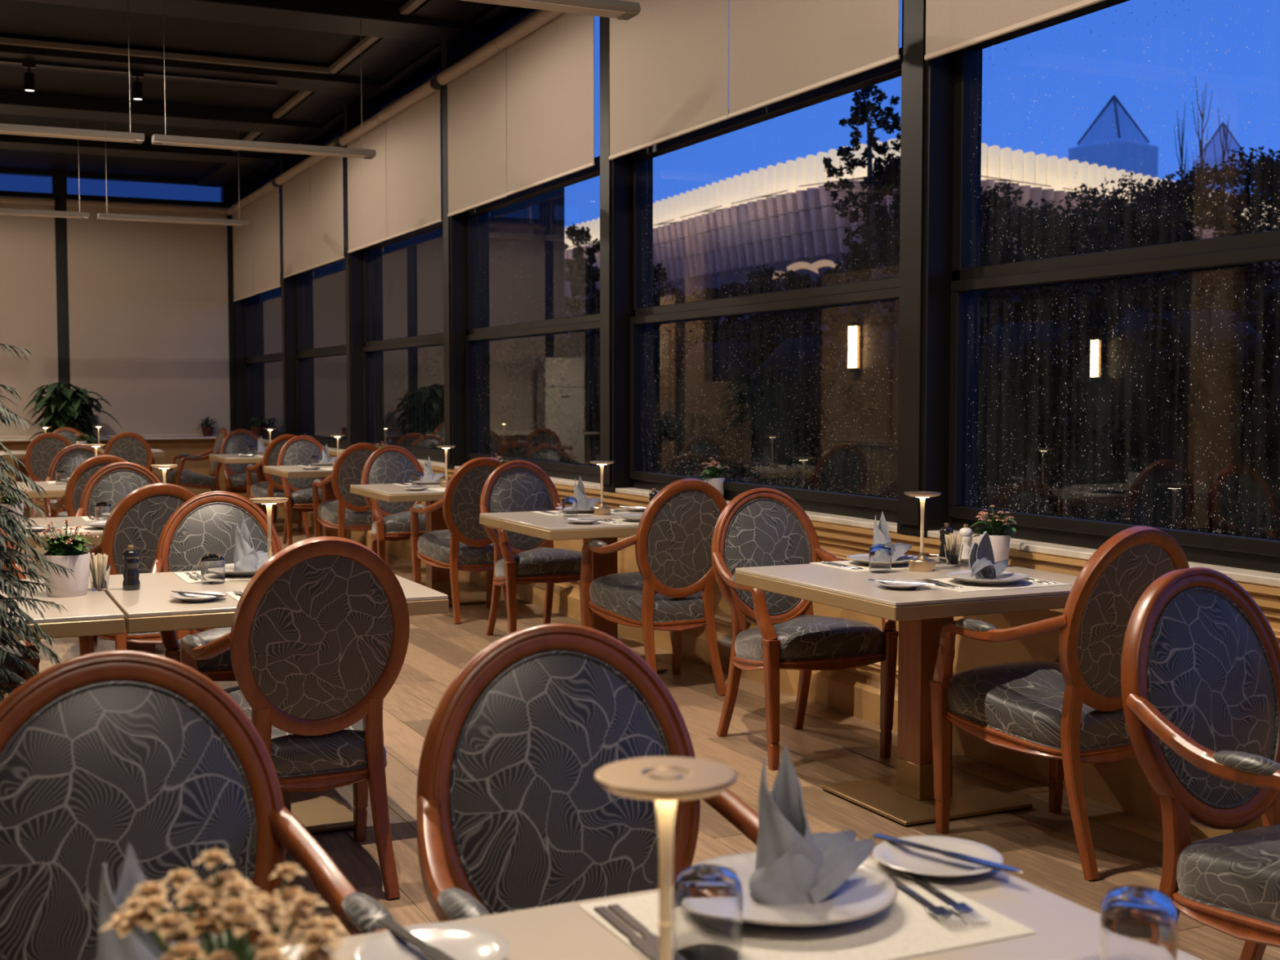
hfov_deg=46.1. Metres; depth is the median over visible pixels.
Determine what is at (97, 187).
window
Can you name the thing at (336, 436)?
table lamp
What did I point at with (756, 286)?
shrub
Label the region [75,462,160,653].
armchair
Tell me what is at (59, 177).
column
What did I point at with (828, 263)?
parasol
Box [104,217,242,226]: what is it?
diffuser
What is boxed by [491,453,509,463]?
flower pot
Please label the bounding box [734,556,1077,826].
dining table
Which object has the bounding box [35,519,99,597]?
flower pot
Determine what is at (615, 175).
column
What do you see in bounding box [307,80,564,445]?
wall
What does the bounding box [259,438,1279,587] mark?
window sill
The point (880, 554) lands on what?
tumbler
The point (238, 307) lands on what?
column
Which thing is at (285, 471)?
dining table
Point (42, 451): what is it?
armchair
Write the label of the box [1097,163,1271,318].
bushy tree
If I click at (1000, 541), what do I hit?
potted plant
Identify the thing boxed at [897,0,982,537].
column
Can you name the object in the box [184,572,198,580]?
table knife
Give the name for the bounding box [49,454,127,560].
armchair
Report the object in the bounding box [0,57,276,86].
track
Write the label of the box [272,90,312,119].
trim
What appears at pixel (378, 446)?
flower pot
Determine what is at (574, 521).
plate
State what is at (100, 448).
table lamp
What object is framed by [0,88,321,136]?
ceiling beam
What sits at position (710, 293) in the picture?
shrub
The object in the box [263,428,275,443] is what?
table lamp
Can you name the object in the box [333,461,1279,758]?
wall
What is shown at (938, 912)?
fork
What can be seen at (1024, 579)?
table knife
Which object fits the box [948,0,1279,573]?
window
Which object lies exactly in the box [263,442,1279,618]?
trim
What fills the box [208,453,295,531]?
dining table
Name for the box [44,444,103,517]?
armchair
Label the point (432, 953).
table knife
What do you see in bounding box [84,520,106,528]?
dinner plate
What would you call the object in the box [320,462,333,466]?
dinner plate
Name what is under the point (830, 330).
shrub
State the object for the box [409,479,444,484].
dinner plate
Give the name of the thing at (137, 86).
track spotlight
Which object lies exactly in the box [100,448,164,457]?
dining table
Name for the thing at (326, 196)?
roller blind
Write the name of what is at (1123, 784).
baseboard
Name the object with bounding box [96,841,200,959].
napkin
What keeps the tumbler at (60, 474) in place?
on the dining table at (52, 491)
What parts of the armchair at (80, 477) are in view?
arm, panel, frame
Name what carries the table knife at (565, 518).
on the plate at (574, 521)
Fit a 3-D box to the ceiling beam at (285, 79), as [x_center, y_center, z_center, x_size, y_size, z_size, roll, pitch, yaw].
[-4.362,-3.316,11.812,4.650,0.130,0.500,-2,4,-25]
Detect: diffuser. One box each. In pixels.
[0,130,134,142]
[0,213,82,218]
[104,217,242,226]
[161,142,366,158]
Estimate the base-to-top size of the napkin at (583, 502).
0.178 m
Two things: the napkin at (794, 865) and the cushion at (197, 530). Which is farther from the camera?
the cushion at (197, 530)
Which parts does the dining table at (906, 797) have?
plate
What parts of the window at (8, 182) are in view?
pane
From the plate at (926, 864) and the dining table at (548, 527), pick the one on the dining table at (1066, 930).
the plate at (926, 864)
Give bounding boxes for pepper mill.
[122,545,140,591]
[648,488,657,501]
[938,523,953,561]
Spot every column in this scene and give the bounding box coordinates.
[52,170,70,387]
[221,186,235,432]
[231,180,245,430]
[280,152,310,435]
[343,97,378,448]
[441,28,484,469]
[600,16,653,492]
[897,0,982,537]
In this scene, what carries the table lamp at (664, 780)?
on the dining table at (1066, 930)
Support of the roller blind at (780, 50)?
attached to the window at (882, 289)
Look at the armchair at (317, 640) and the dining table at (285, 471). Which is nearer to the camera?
the armchair at (317, 640)
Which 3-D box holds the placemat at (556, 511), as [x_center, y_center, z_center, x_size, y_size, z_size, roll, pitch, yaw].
[-0.301,0.165,7.697,0.430,0.002,0.300,-2,4,-25]
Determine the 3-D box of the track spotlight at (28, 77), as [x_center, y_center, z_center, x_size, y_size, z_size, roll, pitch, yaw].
[-4.729,-3.119,11.651,0.100,0.205,0.080,-2,4,-25]
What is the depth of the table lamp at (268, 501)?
4.84 m
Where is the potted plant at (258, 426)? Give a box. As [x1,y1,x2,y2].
[250,417,264,438]
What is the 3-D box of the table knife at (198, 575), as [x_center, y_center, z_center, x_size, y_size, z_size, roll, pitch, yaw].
[-1.457,0.317,4.969,0.020,0.002,0.220,-2,4,-25]
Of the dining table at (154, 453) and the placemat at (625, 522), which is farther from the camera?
the dining table at (154, 453)
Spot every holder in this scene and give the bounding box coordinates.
[88,552,111,591]
[943,533,963,566]
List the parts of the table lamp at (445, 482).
stem, lamp shade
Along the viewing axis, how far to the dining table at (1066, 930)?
1.68 m
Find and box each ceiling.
[0,0,494,180]
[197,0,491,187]
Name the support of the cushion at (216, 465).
on the armchair at (180, 477)
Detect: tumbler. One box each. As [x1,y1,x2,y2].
[55,469,66,484]
[94,501,111,521]
[200,552,225,584]
[247,445,255,454]
[310,455,319,466]
[411,471,422,486]
[561,497,577,516]
[672,863,743,959]
[869,543,891,573]
[1099,885,1177,959]
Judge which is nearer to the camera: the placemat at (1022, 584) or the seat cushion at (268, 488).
the placemat at (1022, 584)
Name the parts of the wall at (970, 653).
panel moulding, panel moulding, panel moulding, panel moulding, panel moulding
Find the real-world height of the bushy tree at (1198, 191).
5.360 m
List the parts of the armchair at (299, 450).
arm, leg, leg, seat rail, frame, leg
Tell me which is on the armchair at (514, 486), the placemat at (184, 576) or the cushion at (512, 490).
the cushion at (512, 490)
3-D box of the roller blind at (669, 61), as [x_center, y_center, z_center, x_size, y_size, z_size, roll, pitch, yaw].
[0.096,-2.276,7.753,0.094,1.043,1.400,-2,4,-25]
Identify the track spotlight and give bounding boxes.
[22,62,35,91]
[130,72,144,100]
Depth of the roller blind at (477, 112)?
10.43 m
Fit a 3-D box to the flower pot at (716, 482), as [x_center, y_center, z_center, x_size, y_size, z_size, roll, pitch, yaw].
[0.368,-0.005,7.568,0.161,0.210,0.168,3,5,45]
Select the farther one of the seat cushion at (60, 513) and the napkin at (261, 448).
the napkin at (261, 448)
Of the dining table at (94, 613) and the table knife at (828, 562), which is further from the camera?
the table knife at (828, 562)
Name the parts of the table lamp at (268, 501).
stem, lamp shade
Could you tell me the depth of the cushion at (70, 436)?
17.24 m
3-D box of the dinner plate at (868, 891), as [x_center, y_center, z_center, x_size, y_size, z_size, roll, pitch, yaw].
[0.171,0.487,1.766,0.259,0.024,0.259,0,3,-6]
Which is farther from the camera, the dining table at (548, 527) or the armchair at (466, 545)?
the armchair at (466, 545)
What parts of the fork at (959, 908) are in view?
handle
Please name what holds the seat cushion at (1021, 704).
on the armchair at (1068, 710)
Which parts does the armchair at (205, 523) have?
arm, leg, leg, seat rail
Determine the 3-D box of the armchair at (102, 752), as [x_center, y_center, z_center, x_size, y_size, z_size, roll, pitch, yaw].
[-0.633,0.754,1.937,0.615,0.990,0.657,-2,4,-26]
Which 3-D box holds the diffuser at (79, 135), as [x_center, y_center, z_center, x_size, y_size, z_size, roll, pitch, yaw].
[-3.928,-2.187,9.492,1.400,0.004,0.110,-2,4,-25]
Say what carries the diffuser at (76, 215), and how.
attached to the light bar at (6, 211)
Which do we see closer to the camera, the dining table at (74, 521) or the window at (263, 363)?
the dining table at (74, 521)
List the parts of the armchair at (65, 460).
arm, leg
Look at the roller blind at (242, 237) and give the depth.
18.37 m
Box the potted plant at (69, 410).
[22,382,122,449]
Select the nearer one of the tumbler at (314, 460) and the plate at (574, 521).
the plate at (574, 521)
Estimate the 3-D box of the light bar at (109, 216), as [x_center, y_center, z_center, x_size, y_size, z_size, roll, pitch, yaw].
[-4.445,-2.925,14.339,1.380,0.936,0.150,-2,4,-25]
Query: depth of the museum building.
74.95 m
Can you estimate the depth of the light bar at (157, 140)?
10.08 m
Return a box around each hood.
[121,482,127,499]
[322,445,329,463]
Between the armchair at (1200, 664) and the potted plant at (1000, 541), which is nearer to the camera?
the armchair at (1200, 664)
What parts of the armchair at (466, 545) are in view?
leg, arm, seat rail, leg, frame, panel, leg, leg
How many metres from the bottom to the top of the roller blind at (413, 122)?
1.063 m
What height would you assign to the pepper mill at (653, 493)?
0.138 m
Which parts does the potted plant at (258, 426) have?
pot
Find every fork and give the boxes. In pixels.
[232,591,242,595]
[887,875,968,927]
[902,871,989,923]
[915,579,955,588]
[922,578,963,587]
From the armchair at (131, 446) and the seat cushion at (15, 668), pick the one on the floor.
the armchair at (131, 446)
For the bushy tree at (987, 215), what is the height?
4.736 m
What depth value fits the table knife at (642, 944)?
1.66 m
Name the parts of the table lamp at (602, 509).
stem, lamp shade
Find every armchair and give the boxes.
[0,527,40,698]
[0,650,396,959]
[16,432,71,519]
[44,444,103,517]
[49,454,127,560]
[53,426,87,444]
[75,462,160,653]
[78,483,200,656]
[103,431,155,471]
[150,491,281,681]
[165,427,226,491]
[180,536,409,899]
[219,429,277,522]
[245,434,310,537]
[276,435,346,546]
[312,442,388,565]
[360,445,426,577]
[410,457,506,623]
[416,623,758,922]
[480,460,582,635]
[578,478,727,695]
[711,487,898,770]
[929,525,1189,880]
[1120,567,1279,959]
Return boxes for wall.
[0,446,225,493]
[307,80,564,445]
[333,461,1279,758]
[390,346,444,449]
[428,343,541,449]
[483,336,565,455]
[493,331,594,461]
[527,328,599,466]
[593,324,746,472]
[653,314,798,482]
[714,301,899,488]
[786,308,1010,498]
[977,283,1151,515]
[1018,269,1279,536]
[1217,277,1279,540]
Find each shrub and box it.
[590,262,704,350]
[668,281,751,346]
[722,263,828,342]
[791,279,871,337]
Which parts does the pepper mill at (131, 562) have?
knob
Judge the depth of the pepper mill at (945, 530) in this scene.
5.43 m
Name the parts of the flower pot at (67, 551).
pot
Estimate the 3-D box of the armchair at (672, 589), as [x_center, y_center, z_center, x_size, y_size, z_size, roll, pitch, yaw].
[0.091,0.472,6.934,0.615,0.990,0.657,-2,4,-27]
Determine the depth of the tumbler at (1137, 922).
1.51 m
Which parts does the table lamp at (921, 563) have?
stem, lamp shade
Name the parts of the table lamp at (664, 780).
stem, lamp shade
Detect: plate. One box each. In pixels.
[24,525,58,531]
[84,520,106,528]
[168,591,226,602]
[225,563,255,577]
[237,454,254,457]
[301,466,319,469]
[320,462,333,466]
[353,922,509,959]
[403,486,427,490]
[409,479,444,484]
[555,505,595,513]
[565,518,599,524]
[617,513,642,521]
[623,506,646,511]
[676,851,897,927]
[846,553,917,566]
[872,835,1003,879]
[875,578,927,589]
[937,555,968,560]
[946,570,1029,585]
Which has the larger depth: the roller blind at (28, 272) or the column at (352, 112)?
the roller blind at (28, 272)
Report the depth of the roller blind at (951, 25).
5.45 m
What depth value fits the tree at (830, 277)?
18.78 m
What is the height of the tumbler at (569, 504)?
0.096 m
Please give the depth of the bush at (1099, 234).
19.41 m
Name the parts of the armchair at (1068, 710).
leg, arm, seat rail, leg, arm, leg, frame, panel, leg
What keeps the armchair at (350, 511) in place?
on the floor
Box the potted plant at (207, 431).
[196,416,217,436]
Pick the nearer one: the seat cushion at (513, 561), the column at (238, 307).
the seat cushion at (513, 561)
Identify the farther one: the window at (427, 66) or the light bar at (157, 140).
the window at (427, 66)
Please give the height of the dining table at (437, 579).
0.750 m
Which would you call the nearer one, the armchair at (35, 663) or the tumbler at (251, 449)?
the armchair at (35, 663)
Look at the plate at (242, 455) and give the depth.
14.65 m
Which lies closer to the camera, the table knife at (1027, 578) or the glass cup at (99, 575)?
the glass cup at (99, 575)
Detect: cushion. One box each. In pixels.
[0,645,23,682]
[0,684,252,959]
[54,450,95,480]
[57,511,67,517]
[58,431,78,444]
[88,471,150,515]
[167,469,215,485]
[170,503,267,572]
[177,626,232,669]
[212,431,222,471]
[223,685,383,775]
[225,433,257,474]
[229,472,257,485]
[250,480,284,497]
[283,440,322,489]
[284,488,321,505]
[317,499,372,524]
[368,452,416,512]
[371,511,426,533]
[417,528,493,564]
[453,654,666,913]
[490,468,552,548]
[494,546,582,576]
[589,571,704,621]
[726,500,810,613]
[734,614,884,659]
[947,660,1130,748]
[1150,590,1275,805]
[1176,823,1279,922]
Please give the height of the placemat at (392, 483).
0.002 m
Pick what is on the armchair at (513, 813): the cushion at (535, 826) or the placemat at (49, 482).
the cushion at (535, 826)
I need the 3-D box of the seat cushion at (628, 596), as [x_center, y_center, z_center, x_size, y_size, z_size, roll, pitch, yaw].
[0.062,0.527,6.986,0.505,0.188,0.508,-2,4,-27]
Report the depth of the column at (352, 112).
13.84 m
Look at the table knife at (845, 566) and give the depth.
5.24 m
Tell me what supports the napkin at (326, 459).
on the dinner plate at (330, 464)
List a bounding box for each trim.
[0,35,379,74]
[0,167,222,206]
[0,435,216,441]
[0,439,235,506]
[232,132,261,151]
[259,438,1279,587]
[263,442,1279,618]
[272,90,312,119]
[400,0,426,14]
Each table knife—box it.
[22,524,57,528]
[171,591,226,596]
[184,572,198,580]
[191,572,200,578]
[375,916,455,959]
[564,518,603,520]
[593,906,658,959]
[606,903,681,959]
[822,562,857,569]
[827,562,863,568]
[868,579,936,584]
[871,833,1022,873]
[1023,578,1051,583]
[1026,577,1057,583]
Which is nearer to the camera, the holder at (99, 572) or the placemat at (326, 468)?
the holder at (99, 572)
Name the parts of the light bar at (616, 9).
plate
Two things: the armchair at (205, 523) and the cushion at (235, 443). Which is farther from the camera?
the cushion at (235, 443)
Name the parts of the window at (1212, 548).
sash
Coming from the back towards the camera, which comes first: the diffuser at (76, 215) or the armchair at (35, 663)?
the diffuser at (76, 215)
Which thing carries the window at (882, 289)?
in the wall at (970, 653)
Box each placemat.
[46,480,67,484]
[62,526,103,533]
[80,515,95,521]
[173,571,253,582]
[226,591,243,600]
[298,465,330,466]
[321,467,333,470]
[391,483,439,486]
[427,488,445,491]
[532,510,631,515]
[577,858,1036,959]
[597,519,639,525]
[809,560,954,572]
[925,577,1071,592]
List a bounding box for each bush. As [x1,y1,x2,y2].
[978,198,1138,329]
[1030,178,1201,321]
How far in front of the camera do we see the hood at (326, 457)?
12.76 m
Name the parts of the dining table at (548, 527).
plate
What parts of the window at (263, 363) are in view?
pane, sash, pane, pane, pane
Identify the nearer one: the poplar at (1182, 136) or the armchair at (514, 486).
the armchair at (514, 486)
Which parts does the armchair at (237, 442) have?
arm, leg, seat rail, frame, leg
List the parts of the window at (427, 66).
sash, pane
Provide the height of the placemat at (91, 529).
0.002 m
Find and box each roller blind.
[0,195,57,438]
[66,198,230,436]
[226,197,253,302]
[245,178,280,295]
[275,160,311,278]
[302,138,344,269]
[338,113,386,253]
[376,76,442,239]
[436,38,507,217]
[494,9,595,195]
[608,0,728,159]
[728,0,899,118]
[924,0,1106,60]
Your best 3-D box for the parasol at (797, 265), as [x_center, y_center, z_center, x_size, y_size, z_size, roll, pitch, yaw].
[4.829,-3.699,44.869,0.900,5.630,0.512,0,3,0]
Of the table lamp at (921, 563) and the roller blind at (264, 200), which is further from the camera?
the roller blind at (264, 200)
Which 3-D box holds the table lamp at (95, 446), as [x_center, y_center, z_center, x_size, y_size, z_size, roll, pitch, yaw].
[-3.689,-0.109,10.208,0.125,0.268,0.125,-2,4,-25]
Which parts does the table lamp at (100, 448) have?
stem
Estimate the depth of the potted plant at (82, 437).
15.97 m
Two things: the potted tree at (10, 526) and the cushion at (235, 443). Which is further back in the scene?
the cushion at (235, 443)
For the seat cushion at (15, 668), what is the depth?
5.01 m
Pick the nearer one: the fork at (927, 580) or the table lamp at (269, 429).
the fork at (927, 580)
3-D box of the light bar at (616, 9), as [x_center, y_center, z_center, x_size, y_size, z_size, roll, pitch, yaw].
[-0.693,-2.467,6.226,1.470,0.936,0.150,-2,4,-25]
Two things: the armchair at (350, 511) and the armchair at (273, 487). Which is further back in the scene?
the armchair at (273, 487)
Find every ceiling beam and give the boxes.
[0,34,382,96]
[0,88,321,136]
[0,133,275,165]
[17,0,464,44]
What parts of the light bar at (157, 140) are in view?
plate, plate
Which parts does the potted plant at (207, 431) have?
pot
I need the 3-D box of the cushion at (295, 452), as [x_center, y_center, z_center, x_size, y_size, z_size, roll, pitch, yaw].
[-3.052,-0.134,13.666,0.382,0.450,0.106,-2,4,-25]
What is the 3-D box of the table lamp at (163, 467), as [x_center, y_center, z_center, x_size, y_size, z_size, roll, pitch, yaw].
[-2.265,0.062,7.169,0.125,0.268,0.125,-2,4,-25]
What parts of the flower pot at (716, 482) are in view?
pot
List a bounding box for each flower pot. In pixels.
[0,480,27,526]
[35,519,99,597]
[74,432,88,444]
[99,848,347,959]
[375,440,387,448]
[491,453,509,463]
[699,457,731,497]
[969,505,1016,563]
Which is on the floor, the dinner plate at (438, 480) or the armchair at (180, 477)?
the armchair at (180, 477)
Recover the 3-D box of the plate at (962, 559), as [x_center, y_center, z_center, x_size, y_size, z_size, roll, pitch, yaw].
[1.157,0.285,5.446,0.163,0.017,0.163,-2,4,-25]
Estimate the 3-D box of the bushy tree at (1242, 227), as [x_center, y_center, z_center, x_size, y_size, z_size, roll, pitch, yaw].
[9.833,-2.299,21.851,2.760,5.444,2.740,-1,3,-11]
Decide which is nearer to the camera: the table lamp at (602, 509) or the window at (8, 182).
the table lamp at (602, 509)
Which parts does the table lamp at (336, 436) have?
lamp shade, stem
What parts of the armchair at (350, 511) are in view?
leg, arm, leg, seat rail, frame, panel, leg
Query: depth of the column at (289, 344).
16.41 m
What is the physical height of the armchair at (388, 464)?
0.990 m
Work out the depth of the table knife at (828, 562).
5.27 m
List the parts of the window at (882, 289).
sash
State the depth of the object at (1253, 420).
7.22 m
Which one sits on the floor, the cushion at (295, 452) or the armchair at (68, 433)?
the armchair at (68, 433)
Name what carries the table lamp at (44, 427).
on the dining table at (20, 455)
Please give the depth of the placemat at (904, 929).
1.68 m
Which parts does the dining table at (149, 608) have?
plate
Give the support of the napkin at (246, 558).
on the dinner plate at (229, 567)
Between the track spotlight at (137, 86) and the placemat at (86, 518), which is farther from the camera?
the track spotlight at (137, 86)
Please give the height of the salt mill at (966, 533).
0.138 m
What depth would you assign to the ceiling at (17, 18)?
12.65 m
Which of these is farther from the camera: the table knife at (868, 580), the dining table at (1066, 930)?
the table knife at (868, 580)
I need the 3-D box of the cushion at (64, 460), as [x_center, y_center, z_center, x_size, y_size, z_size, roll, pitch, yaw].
[-4.201,-0.001,11.311,0.382,0.450,0.106,-2,4,-25]
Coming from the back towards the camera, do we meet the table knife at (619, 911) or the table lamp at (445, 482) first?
the table lamp at (445, 482)
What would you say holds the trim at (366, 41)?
attached to the ceiling at (17, 18)
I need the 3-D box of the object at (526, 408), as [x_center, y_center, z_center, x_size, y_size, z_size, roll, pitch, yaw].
[-0.755,-0.448,16.364,1.620,2.434,1.616,-1,3,-21]
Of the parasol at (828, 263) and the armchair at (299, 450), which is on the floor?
the armchair at (299, 450)
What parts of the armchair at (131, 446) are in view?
panel, arm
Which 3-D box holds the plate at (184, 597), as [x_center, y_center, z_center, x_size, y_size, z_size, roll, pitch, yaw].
[-1.295,0.343,4.411,0.163,0.017,0.163,-2,4,-25]
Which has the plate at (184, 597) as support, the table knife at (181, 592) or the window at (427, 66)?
the table knife at (181, 592)
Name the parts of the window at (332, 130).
sash, pane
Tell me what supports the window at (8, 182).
in the wall at (202, 467)
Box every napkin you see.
[75,454,83,467]
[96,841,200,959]
[121,479,132,499]
[233,518,272,571]
[257,435,266,452]
[320,443,337,463]
[422,456,445,481]
[573,475,600,509]
[748,744,875,905]
[872,511,911,560]
[968,531,1008,579]
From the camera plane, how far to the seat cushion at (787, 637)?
5.49 m
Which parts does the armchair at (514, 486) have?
leg, arm, leg, frame, seat rail, leg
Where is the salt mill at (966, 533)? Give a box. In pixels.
[959,524,973,563]
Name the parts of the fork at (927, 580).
handle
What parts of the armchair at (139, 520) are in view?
leg, arm, leg, seat rail, frame, panel, leg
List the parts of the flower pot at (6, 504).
pot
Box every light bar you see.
[0,0,144,143]
[0,116,89,219]
[97,118,248,226]
[151,0,376,159]
[460,0,640,20]
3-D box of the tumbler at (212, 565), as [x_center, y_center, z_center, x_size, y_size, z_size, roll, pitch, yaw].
[-1.363,0.282,4.801,0.076,0.096,0.076,-2,4,-25]
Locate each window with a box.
[0,173,52,438]
[66,177,222,437]
[242,154,283,439]
[294,110,346,449]
[361,43,444,462]
[464,4,599,483]
[630,47,902,522]
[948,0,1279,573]
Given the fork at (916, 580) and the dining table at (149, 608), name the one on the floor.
the dining table at (149, 608)
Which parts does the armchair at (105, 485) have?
arm, leg, leg, frame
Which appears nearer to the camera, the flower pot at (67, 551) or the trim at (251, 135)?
the flower pot at (67, 551)
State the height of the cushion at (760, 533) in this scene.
0.450 m
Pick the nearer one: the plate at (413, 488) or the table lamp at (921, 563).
the table lamp at (921, 563)
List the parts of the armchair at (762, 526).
leg, arm, frame, leg, leg, seat rail, arm, leg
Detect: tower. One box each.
[1068,94,1158,177]
[1192,122,1251,195]
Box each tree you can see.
[0,342,75,702]
[564,223,597,351]
[564,238,599,353]
[809,160,991,335]
[822,84,901,326]
[980,180,1045,328]
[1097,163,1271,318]
[1140,146,1279,333]
[1210,145,1279,331]
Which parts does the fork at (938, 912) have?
handle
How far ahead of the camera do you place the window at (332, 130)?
16.06 m
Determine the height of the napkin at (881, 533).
0.178 m
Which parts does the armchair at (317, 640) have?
arm, leg, frame, panel, seat rail, leg, leg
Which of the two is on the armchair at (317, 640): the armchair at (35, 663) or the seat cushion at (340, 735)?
the seat cushion at (340, 735)
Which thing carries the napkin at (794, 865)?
on the dinner plate at (868, 891)
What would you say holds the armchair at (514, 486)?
on the floor
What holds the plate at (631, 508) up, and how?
on the dining table at (548, 527)
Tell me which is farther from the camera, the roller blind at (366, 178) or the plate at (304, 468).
the roller blind at (366, 178)
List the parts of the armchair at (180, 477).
leg, arm, seat rail, arm, leg, frame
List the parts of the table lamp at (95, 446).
stem, lamp shade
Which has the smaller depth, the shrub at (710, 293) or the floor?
the floor
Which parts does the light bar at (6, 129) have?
plate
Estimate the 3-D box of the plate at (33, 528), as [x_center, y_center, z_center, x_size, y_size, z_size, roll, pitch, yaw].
[-2.659,0.216,6.662,0.163,0.017,0.163,-2,4,-25]
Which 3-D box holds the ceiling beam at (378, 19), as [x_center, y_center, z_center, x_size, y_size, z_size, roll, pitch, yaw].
[-3.451,-3.206,9.868,4.650,0.130,0.500,-2,4,-25]
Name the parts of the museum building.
crown panel, crown panel, crown panel, crown panel, crown panel, crown panel, crown panel, crown panel, crown panel, crown panel, crown panel, crown panel, crown panel, crown panel, crown panel, crown panel, crown panel, crown panel, crown panel, crown panel, crown panel, crown panel, crown panel, crown panel, crown panel, crown panel, crown panel, crown panel, crown panel, crown panel, crown panel, crown panel, crown panel, crown panel, crown panel, crown panel, crown panel, crown panel, crown panel, crown panel, crown panel, crown panel, crown panel, crown panel, crown panel, crown panel, crown panel, crown panel, crown panel, crown panel, crown panel, crown panel, crown panel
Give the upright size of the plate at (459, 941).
0.017 m
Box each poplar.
[1173,103,1189,201]
[1191,75,1212,307]
[1212,107,1233,307]
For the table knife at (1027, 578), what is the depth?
4.83 m
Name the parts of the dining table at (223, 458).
plate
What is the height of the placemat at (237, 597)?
0.002 m
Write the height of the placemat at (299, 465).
0.002 m
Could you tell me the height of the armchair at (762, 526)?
0.990 m
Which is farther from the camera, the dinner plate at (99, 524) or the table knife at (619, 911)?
the dinner plate at (99, 524)
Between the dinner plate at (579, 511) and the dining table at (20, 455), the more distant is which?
the dining table at (20, 455)
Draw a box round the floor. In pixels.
[4,506,1279,959]
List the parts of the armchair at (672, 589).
leg, arm, seat rail, leg, leg, frame, panel, leg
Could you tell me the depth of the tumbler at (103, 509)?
7.11 m
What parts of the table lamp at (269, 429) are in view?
stem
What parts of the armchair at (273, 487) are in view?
leg, arm, seat rail, leg, panel, frame, leg, leg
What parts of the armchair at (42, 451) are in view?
arm, leg, leg, seat rail, panel, frame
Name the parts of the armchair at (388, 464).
arm, leg, leg, frame, seat rail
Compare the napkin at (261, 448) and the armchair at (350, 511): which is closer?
the armchair at (350, 511)
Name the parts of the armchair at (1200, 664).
leg, frame, arm, seat rail, leg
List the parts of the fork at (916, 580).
handle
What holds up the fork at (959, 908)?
on the placemat at (904, 929)
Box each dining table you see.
[0,450,30,522]
[0,577,124,640]
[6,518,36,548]
[12,481,66,498]
[26,515,155,654]
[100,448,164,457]
[103,570,448,833]
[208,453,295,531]
[263,465,338,537]
[280,855,1200,959]
[350,484,486,604]
[479,508,667,672]
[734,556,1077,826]
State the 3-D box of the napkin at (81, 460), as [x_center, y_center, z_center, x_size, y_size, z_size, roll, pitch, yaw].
[-3.841,-0.088,10.419,0.168,0.178,0.106,-2,4,-25]
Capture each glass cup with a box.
[88,564,111,591]
[943,543,963,566]
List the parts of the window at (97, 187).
pane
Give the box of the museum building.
[564,138,1279,346]
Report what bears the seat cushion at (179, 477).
on the armchair at (180, 477)
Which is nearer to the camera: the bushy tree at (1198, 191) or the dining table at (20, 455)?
the dining table at (20, 455)
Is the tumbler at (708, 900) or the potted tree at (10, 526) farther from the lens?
the potted tree at (10, 526)
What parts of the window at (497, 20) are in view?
pane, sash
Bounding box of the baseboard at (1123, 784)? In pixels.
[235,493,1262,839]
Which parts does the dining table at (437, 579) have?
plate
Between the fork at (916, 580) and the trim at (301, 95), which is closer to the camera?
the fork at (916, 580)
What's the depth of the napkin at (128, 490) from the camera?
7.37 m
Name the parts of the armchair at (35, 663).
frame, seat rail, arm, leg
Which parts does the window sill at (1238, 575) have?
sill, sill, sill, sill, sill, sill, sill, sill, sill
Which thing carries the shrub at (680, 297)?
on the ground
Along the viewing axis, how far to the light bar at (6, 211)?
13.85 m
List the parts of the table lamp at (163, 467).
stem, lamp shade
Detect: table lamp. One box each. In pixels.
[39,426,51,432]
[86,444,106,456]
[93,425,104,450]
[150,464,177,483]
[248,497,288,573]
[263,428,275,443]
[329,435,345,466]
[436,445,455,486]
[589,460,613,515]
[595,756,737,959]
[903,491,941,571]
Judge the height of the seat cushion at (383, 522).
0.188 m

